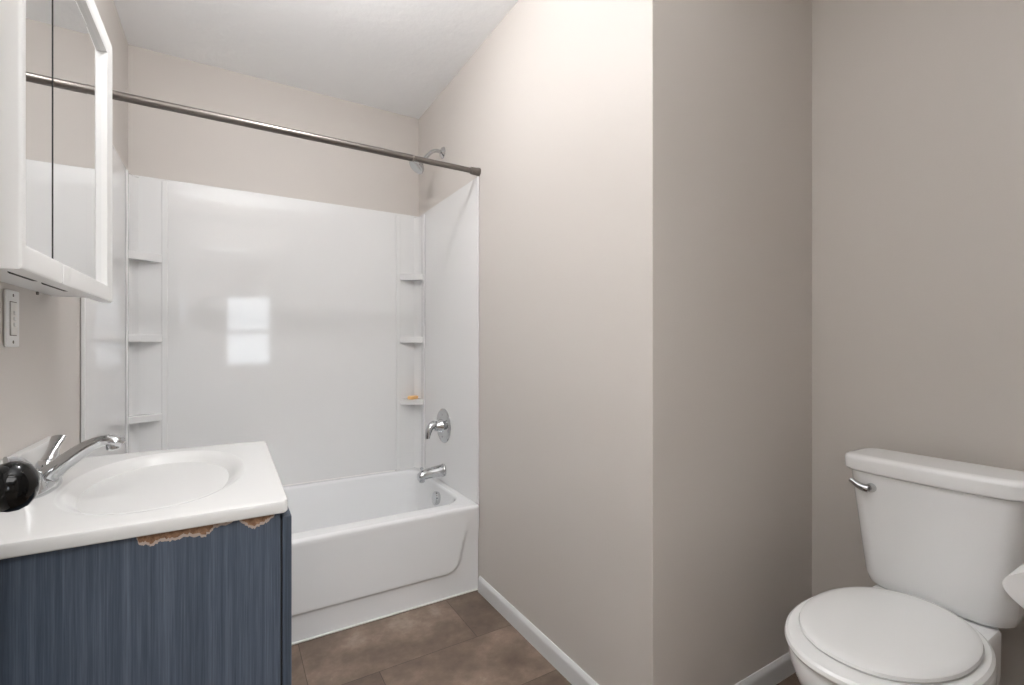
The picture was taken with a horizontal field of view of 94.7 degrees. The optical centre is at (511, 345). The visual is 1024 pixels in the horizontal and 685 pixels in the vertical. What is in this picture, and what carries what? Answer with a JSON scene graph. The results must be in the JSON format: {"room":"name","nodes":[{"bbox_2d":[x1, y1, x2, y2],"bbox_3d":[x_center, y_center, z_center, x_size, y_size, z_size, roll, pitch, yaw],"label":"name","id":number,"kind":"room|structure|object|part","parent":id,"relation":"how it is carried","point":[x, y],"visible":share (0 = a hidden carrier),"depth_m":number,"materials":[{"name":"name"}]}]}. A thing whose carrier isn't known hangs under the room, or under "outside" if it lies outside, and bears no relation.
{"room":"bathroom","nodes":[
{"label":"bathroom","id":0,"kind":"room"},
{"bbox_2d":[0,461,40,511],"bbox_3d":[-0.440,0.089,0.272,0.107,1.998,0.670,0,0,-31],"label":"door knob","id":1,"kind":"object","parent":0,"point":[20,481],"depth_m":0.51,"materials":[{"name":"black metal"}]},
{"bbox_2d":[0,0,127,459],"bbox_3d":[-1.089,-0.122,0.968,0.100,2.445,2.800,0,0,-31],"label":"wall","id":2,"kind":"structure","parent":0,"point":[40,378],"depth_m":1.19,"materials":[{"name":"beige paint"}]},
{"bbox_2d":[3,289,18,346],"bbox_3d":[-1.026,-0.055,0.970,0.009,0.117,0.070,0,0,-31],"label":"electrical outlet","id":3,"kind":"object","parent":2,"relation":"attached to","point":[10,297],"visible":1,"depth_m":0.96,"materials":[{"name":"white plastic"}]},
{"bbox_2d":[0,436,59,465],"bbox_3d":[-0.979,0.256,0.904,0.020,0.061,0.642,0,0,-31],"label":"backsplash","id":4,"kind":"structure","parent":2,"relation":"attached to","point":[34,452],"depth_m":1.04,"materials":[{"name":"white stone"}]},
{"bbox_2d":[0,0,111,302],"bbox_3d":[-0.951,-0.456,0.954,0.119,0.684,0.646,0,0,-31],"label":"medicine cabinet","id":5,"kind":"object","parent":2,"relation":"attached to","point":[56,55],"visible":1,"depth_m":0.90,"materials":[{"name":"white plastic"}]},
{"bbox_3d":[-0.797,-0.456,0.787,0.025,0.684,0.202,0,0,-31],"label":"door","id":6,"kind":"part","parent":5,"relation":"part of","materials":[{"name":"white plastic"}]},
{"bbox_2d":[26,0,51,257],"bbox_3d":[-0.804,-0.456,0.794,0.003,0.599,0.178,0,0,-31],"label":"mirror","id":7,"kind":"object","parent":5,"relation":"attached to","point":[38,12],"depth_m":0.81,"materials":[{"name":"mirror"}]},
{"bbox_2d":[53,0,86,274],"bbox_3d":[-0.913,-0.456,0.977,0.003,0.599,0.235,0,0,-31],"label":"mirror","id":8,"kind":"object","parent":5,"relation":"attached to","point":[69,16],"depth_m":0.97,"materials":[{"name":"mirror"}]},
{"bbox_3d":[-0.964,-0.456,1.066,0.025,0.684,0.440,0,0,-31],"label":"door","id":9,"kind":"part","parent":5,"relation":"part of","materials":[{"name":"white plastic"}]},
{"bbox_2d":[87,17,100,281],"bbox_3d":[-1.014,-0.456,1.145,0.003,0.599,0.156,0,0,-32],"label":"mirror","id":10,"kind":"object","parent":5,"relation":"attached to","point":[93,27],"depth_m":1.14,"materials":[{"name":"mirror"}]},
{"bbox_2d":[112,90,480,175],"bbox_3d":[-0.727,-0.780,1.777,1.351,0.037,0.037,0,0,-31],"label":"shower curtain rod","id":11,"kind":"object","parent":2,"relation":"attached to","point":[116,95],"visible":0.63,"depth_m":1.70,"materials":[{"name":"silver metal"}]},
{"bbox_2d":[128,44,418,215],"bbox_3d":[-1.118,-0.122,2.525,1.452,2.445,0.100,0,0,-31],"label":"wall","id":12,"kind":"structure","parent":0,"point":[162,144],"depth_m":2.38,"materials":[{"name":"beige paint"}]},
{"bbox_2d":[114,0,517,118],"bbox_3d":[-0.123,-1.370,1.547,2.351,0.050,2.800,0,0,-31],"label":"ceiling","id":13,"kind":"structure","parent":0,"point":[395,56],"depth_m":2.07,"materials":[{"name":"paint"}]},
{"bbox_2d":[292,590,800,684],"bbox_3d":[-0.121,1.125,1.542,2.351,0.050,2.810,0,0,-31],"label":"floor","id":14,"kind":"structure","parent":0,"point":[463,639],"depth_m":1.69,"materials":[{"name":"brown plastic"}]},
{"bbox_2d":[0,508,291,684],"bbox_3d":[-0.767,0.705,1.032,0.511,0.791,0.617,0,0,-31],"label":"vanity cabinet","id":15,"kind":"object","parent":14,"relation":"on","point":[209,604],"visible":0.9,"depth_m":0.78,"materials":[{"name":"blue laminate"}]},
{"bbox_2d":[0,436,287,559],"bbox_3d":[-0.781,0.289,1.023,0.480,0.128,0.642,0,0,-31],"label":"sink","id":16,"kind":"object","parent":15,"relation":"in","point":[106,498],"visible":0.94,"depth_m":0.93,"materials":[{"name":"white ceramic"}]},
{"bbox_2d":[2,434,125,498],"bbox_3d":[-0.890,0.235,0.960,0.165,0.099,0.207,0,0,-31],"label":"sink faucet","id":17,"kind":"object","parent":16,"relation":"on","point":[51,468],"visible":0.73,"depth_m":0.95,"materials":[{"name":"silver metal"}]},
{"bbox_3d":[-0.901,0.234,0.876,0.050,0.073,0.074,0,0,-31],"label":"lever handle","id":18,"kind":"part","parent":17,"relation":"part of","materials":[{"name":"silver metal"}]},
{"bbox_3d":[-0.933,0.274,0.930,0.057,0.022,0.159,0,0,-31],"label":"plate","id":19,"kind":"part","parent":17,"relation":"part of","materials":[{"name":"silver metal"}]},
{"bbox_3d":[-0.967,0.232,0.987,0.050,0.078,0.080,0,0,-31],"label":"lever handle","id":20,"kind":"part","parent":17,"relation":"part of","materials":[{"name":"silver metal"}]},
{"bbox_3d":[-0.881,0.234,0.962,0.147,0.098,0.054,0,0,-31],"label":"spout","id":21,"kind":"part","parent":17,"relation":"part of","materials":[{"name":"silver metal"}]},
{"bbox_3d":[-0.499,0.672,1.015,0.018,0.705,0.302,0,0,-31],"label":"door","id":22,"kind":"part","parent":15,"relation":"part of","materials":[{"name":"blue laminate"}]},
{"bbox_2d":[283,468,478,644],"bbox_3d":[-0.923,0.906,2.102,1.348,0.388,0.771,0,0,-31],"label":"bathtub","id":23,"kind":"object","parent":14,"relation":"on","point":[366,548],"visible":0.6,"depth_m":1.97,"materials":[{"name":"white ceramic"}]},
{"bbox_2d":[81,145,478,504],"bbox_3d":[-0.929,-0.023,2.114,1.350,1.474,0.796,0,0,-31],"label":"shower surround","id":24,"kind":"object","parent":23,"relation":"on","point":[306,329],"visible":0.83,"depth_m":2.35,"materials":[{"name":"white plastic"}]},
{"bbox_3d":[-1.497,-0.023,1.758,0.011,1.474,0.770,0,0,-31],"label":"panel","id":25,"kind":"part","parent":24,"relation":"part of","materials":[{"name":"white plastic"}]},
{"bbox_2d":[129,250,161,262],"bbox_3d":[-1.638,-0.394,2.093,0.059,0.037,0.137,0,0,24],"label":"shelf","id":26,"kind":"object","parent":24,"relation":"attached to","point":[135,256],"depth_m":2.09,"materials":[{"name":"white plastic"}]},
{"bbox_2d":[129,334,161,341],"bbox_3d":[-1.638,-0.033,2.093,0.059,0.035,0.137,0,0,24],"label":"shelf","id":27,"kind":"object","parent":24,"relation":"attached to","point":[132,337],"depth_m":2.08,"materials":[{"name":"white plastic"}]},
{"bbox_2d":[129,413,161,424],"bbox_3d":[-1.638,0.324,2.093,0.059,0.032,0.137,0,0,24],"label":"shelf","id":28,"kind":"object","parent":24,"relation":"attached to","point":[134,418],"depth_m":2.10,"materials":[{"name":"white plastic"}]},
{"bbox_3d":[-1.128,-0.023,2.445,1.350,1.474,0.025,0,0,-31],"label":"panel","id":29,"kind":"part","parent":24,"relation":"part of","materials":[{"name":"white plastic"}]},
{"bbox_2d":[400,274,422,280],"bbox_3d":[-0.576,-0.394,2.730,0.137,0.037,0.059,0,0,4],"label":"shelf","id":30,"kind":"object","parent":24,"relation":"attached to","point":[403,277],"depth_m":2.70,"materials":[{"name":"white plastic"}]},
{"bbox_2d":[400,337,422,342],"bbox_3d":[-0.576,-0.033,2.730,0.137,0.035,0.059,0,0,4],"label":"shelf","id":31,"kind":"object","parent":24,"relation":"attached to","point":[402,339],"depth_m":2.70,"materials":[{"name":"white plastic"}]},
{"bbox_2d":[400,398,422,404],"bbox_3d":[-0.576,0.324,2.730,0.137,0.032,0.059,0,0,4],"label":"shelf","id":32,"kind":"object","parent":24,"relation":"attached to","point":[403,401],"depth_m":2.70,"materials":[{"name":"white plastic"}]},
{"bbox_2d":[407,395,417,399],"bbox_3d":[-0.570,0.298,2.714,0.042,0.018,0.070,0,0,24],"label":"soap bar","id":33,"kind":"object","parent":24,"relation":"on","point":[412,397],"visible":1,"depth_m":2.69,"materials":[{"name":"orange"}]},
{"bbox_2d":[417,463,445,482],"bbox_3d":[-0.414,0.653,2.416,0.142,0.080,0.066,0,0,-31],"label":"tub spout","id":34,"kind":"object","parent":24,"relation":"attached to","point":[439,470],"visible":1,"depth_m":2.40,"materials":[{"name":"silver metal"}]},
{"bbox_2d":[425,409,450,442],"bbox_3d":[-0.400,0.416,2.425,0.109,0.176,0.176,0,0,-31],"label":"shower valve","id":35,"kind":"object","parent":24,"relation":"attached to","point":[442,425],"visible":1,"depth_m":2.41,"materials":[{"name":"silver metal"}]},
{"bbox_3d":[-0.406,0.427,2.421,0.095,0.094,0.072,0,0,-31],"label":"lever handle","id":36,"kind":"part","parent":35,"relation":"part of","materials":[{"name":"silver metal"}]},
{"bbox_3d":[-0.348,-0.023,2.448,0.009,1.474,0.770,0,0,-31],"label":"panel","id":37,"kind":"part","parent":24,"relation":"part of","materials":[{"name":"white plastic"}]},
{"bbox_2d":[283,468,478,548],"bbox_3d":[-0.922,0.872,2.102,1.348,0.313,0.770,0,0,-31],"label":"basin","id":38,"kind":"object","parent":23,"relation":"in","point":[391,509],"depth_m":2.38,"materials":[{"name":"white ceramic"}]},
{"bbox_3d":[-0.384,0.777,2.408,0.041,0.068,0.068,0,0,-31],"label":"overflow plate","id":39,"kind":"part","parent":23,"relation":"part of","materials":[{"name":"silver metal"}]},
{"bbox_2d":[784,448,1023,684],"bbox_3d":[0.925,0.707,1.140,0.637,0.786,0.398,0,0,-31],"label":"toilet","id":40,"kind":"object","parent":14,"relation":"on","point":[941,538],"visible":1,"depth_m":1.15,"materials":[{"name":"white porcelain"},{"name":"white plastic"},{"name":"chrome"}]},
{"bbox_3d":[1.000,0.396,1.344,0.054,0.035,0.058,0,0,-31],"label":"flush lever","id":41,"kind":"part","parent":40,"relation":"part of","materials":[{"name":"silver metal"}]},
{"bbox_3d":[0.874,0.685,1.109,0.518,0.022,0.356,0,0,-31],"label":"seat","id":42,"kind":"part","parent":40,"relation":"part of","materials":[{"name":"white plastic"}]},
{"bbox_3d":[0.882,0.663,1.115,0.444,0.020,0.316,0,0,-31],"label":"seat lid","id":43,"kind":"part","parent":40,"relation":"part of","materials":[{"name":"white plastic"}]},
{"bbox_3d":[0.897,0.896,1.123,0.561,0.408,0.350,0,0,-31],"label":"bowl","id":44,"kind":"part","parent":40,"relation":"part of","materials":[{"name":"white ceramic"}]},
{"bbox_3d":[1.128,0.338,1.262,0.163,0.047,0.398,0,0,-31],"label":"tank lid","id":45,"kind":"part","parent":40,"relation":"part of","materials":[{"name":"white ceramic"}]},
{"bbox_3d":[1.134,0.525,1.265,0.150,0.329,0.370,0,0,-31],"label":"tank","id":46,"kind":"part","parent":40,"relation":"part of","materials":[{"name":"white ceramic"}]},
{"bbox_2d":[419,0,677,684],"bbox_3d":[-0.048,-0.122,2.055,0.100,2.445,1.806,0,0,-31],"label":"wall","id":47,"kind":"structure","parent":0,"point":[567,111],"depth_m":1.51,"materials":[{"name":"beige paint"}]},
{"bbox_2d":[409,147,444,173],"bbox_3d":[-0.439,-0.962,2.434,0.180,0.164,0.086,0,0,-31],"label":"showerhead","id":48,"kind":"object","parent":47,"relation":"attached to","point":[417,167],"visible":0.67,"depth_m":2.43,"materials":[{"name":"silver metal"}]},
{"bbox_3d":[-0.414,-0.986,2.452,0.115,0.080,0.019,0,0,-31],"label":"shower arm","id":49,"kind":"part","parent":48,"relation":"part of","materials":[{"name":"silver metal"}]},
{"bbox_2d":[478,576,598,684],"bbox_3d":[0.114,1.066,1.677,0.012,0.068,1.016,0,0,-31],"label":"baseboard","id":50,"kind":"structure","parent":47,"relation":"attached to","point":[565,665],"depth_m":1.71,"materials":[{"name":"white paint"}]},
{"bbox_2d":[678,0,811,684],"bbox_3d":[0.776,-0.122,1.554,0.801,2.445,0.100,0,0,-31],"label":"wall","id":51,"kind":"structure","parent":0,"point":[745,66],"depth_m":1.46,"materials":[{"name":"beige paint"}]},
{"bbox_2d":[734,652,794,684],"bbox_3d":[0.720,1.066,1.455,0.799,0.068,0.012,0,0,-31],"label":"baseboard","id":52,"kind":"structure","parent":51,"relation":"attached to","point":[781,668],"depth_m":1.53,"materials":[{"name":"white paint"}]},
{"bbox_2d":[812,0,1023,684],"bbox_3d":[1.332,-0.122,1.308,0.100,2.445,0.894,0,0,-31],"label":"wall","id":53,"kind":"structure","parent":0,"point":[918,105],"depth_m":1.42,"materials":[{"name":"beige paint"}]},
{"bbox_3d":[1.004,0.434,0.791,0.180,0.044,0.104,0,0,-31],"label":"toilet paper holder","id":54,"kind":"object","parent":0,"visible":0},
{"bbox_2d":[1002,564,1023,608],"bbox_3d":[0.977,0.440,0.837,0.100,0.109,0.129,0,0,-31],"label":"toilet paper roll","id":55,"kind":"object","parent":54,"relation":"on","point":[1013,584],"visible":1,"depth_m":0.85,"materials":[{"name":"white paper"}]}
]}

